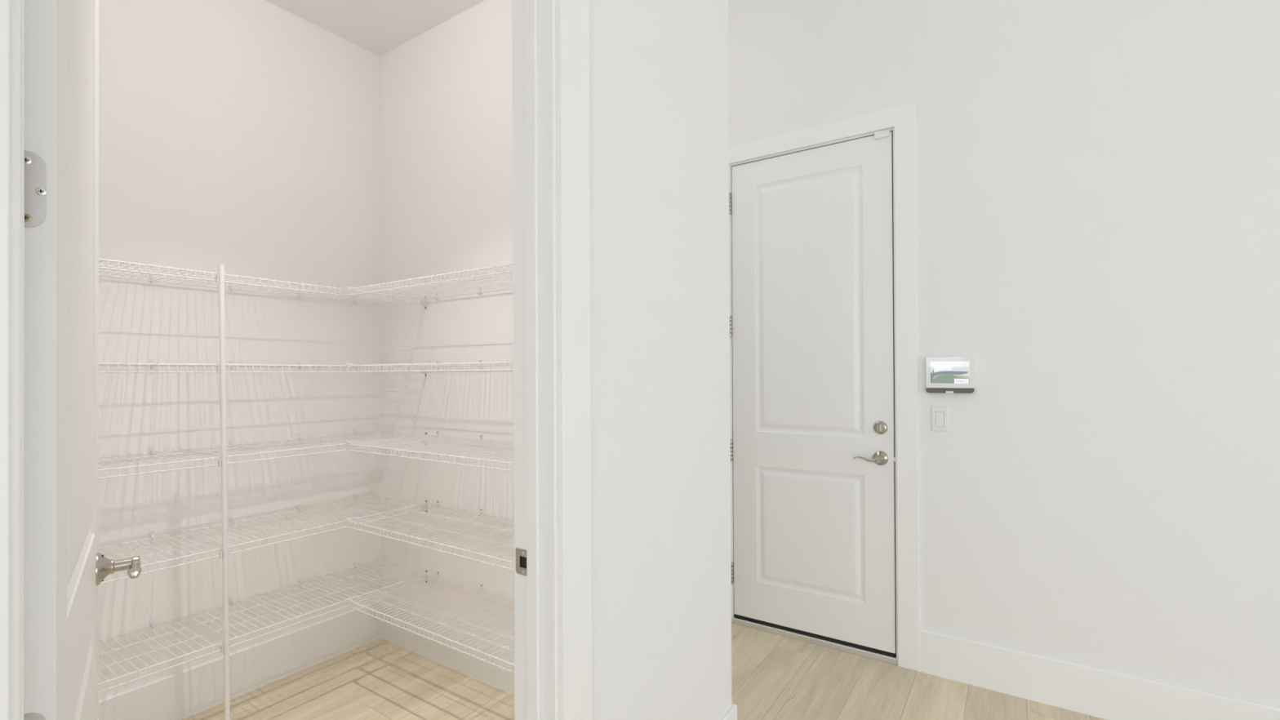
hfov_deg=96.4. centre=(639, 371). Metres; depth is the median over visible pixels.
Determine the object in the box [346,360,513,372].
wire shelf
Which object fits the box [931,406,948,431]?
light switch
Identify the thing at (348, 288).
wire shelf
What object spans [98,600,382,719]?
baseboard
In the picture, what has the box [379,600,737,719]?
baseboard
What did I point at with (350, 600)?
wire shelf
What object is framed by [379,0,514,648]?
wall
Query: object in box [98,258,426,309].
wire shelf
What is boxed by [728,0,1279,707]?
wall
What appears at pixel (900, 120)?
trim
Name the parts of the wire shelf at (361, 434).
rail, support rail, support rail, rail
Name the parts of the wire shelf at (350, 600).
lip rail, rail, support rail, support rail, rail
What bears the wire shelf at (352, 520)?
attached to the wall at (446, 92)
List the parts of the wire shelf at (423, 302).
rail, support rail, support rail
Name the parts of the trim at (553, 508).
casing, casing, strike plate, casing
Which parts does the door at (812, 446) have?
lever, handle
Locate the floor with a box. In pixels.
[182,622,1106,719]
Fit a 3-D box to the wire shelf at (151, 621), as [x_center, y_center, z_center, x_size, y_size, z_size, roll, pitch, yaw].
[-1.626,0.981,2.175,0.388,0.073,1.620,0,0,34]
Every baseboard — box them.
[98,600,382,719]
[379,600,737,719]
[919,628,1279,719]
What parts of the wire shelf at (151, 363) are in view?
support rail, rail, support rail, rail, lip rail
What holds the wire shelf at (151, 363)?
attached to the wall at (241, 135)
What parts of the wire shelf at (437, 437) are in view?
lip rail, rail, support rail, support rail, rail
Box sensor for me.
[874,129,889,139]
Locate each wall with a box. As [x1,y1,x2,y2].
[98,0,380,699]
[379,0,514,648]
[589,0,731,719]
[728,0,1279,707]
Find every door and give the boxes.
[23,0,142,719]
[728,131,895,657]
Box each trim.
[0,0,592,719]
[728,102,919,671]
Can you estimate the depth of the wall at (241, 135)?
2.40 m
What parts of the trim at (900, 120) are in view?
casing, casing, casing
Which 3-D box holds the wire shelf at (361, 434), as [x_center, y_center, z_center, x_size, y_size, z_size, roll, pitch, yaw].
[-1.629,0.321,2.178,0.388,0.073,1.620,0,0,34]
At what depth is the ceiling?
2.64 m
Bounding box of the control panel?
[925,356,974,393]
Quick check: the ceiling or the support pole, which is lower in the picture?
the support pole
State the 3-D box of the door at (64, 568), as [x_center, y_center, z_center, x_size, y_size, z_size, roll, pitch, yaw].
[-0.968,0.135,0.967,0.187,2.420,0.810,0,0,-41]
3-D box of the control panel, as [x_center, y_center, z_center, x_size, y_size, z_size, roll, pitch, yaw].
[1.361,0.018,2.515,0.186,0.160,0.025,0,0,34]
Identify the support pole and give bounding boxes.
[215,264,230,719]
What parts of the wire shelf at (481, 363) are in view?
lip rail, rail, support rail, support rail, rail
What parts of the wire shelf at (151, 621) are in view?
rail, support rail, support rail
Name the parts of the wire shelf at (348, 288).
lip rail, rail, support rail, support rail, rail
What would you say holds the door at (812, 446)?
in the wall at (1098, 181)
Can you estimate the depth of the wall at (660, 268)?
1.62 m
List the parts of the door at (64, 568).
handle, lever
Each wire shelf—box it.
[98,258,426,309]
[98,359,426,377]
[98,428,427,479]
[98,493,427,584]
[98,560,427,693]
[346,262,512,299]
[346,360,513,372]
[346,431,513,471]
[346,500,514,570]
[346,571,514,673]
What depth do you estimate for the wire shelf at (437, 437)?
2.29 m
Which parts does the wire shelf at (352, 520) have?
lip rail, rail, support rail, support rail, rail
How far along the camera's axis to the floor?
2.42 m
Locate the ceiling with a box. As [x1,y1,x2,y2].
[265,0,484,56]
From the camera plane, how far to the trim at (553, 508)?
1.26 m
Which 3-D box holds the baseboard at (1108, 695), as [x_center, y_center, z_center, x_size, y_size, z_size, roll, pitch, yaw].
[1.749,1.257,2.262,9.600,0.187,0.014,0,0,34]
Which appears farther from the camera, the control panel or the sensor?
the sensor
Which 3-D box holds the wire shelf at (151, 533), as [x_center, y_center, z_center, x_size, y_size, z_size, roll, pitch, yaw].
[-1.628,0.646,2.176,0.388,0.073,1.620,0,0,34]
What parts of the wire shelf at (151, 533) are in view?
rail, support rail, support rail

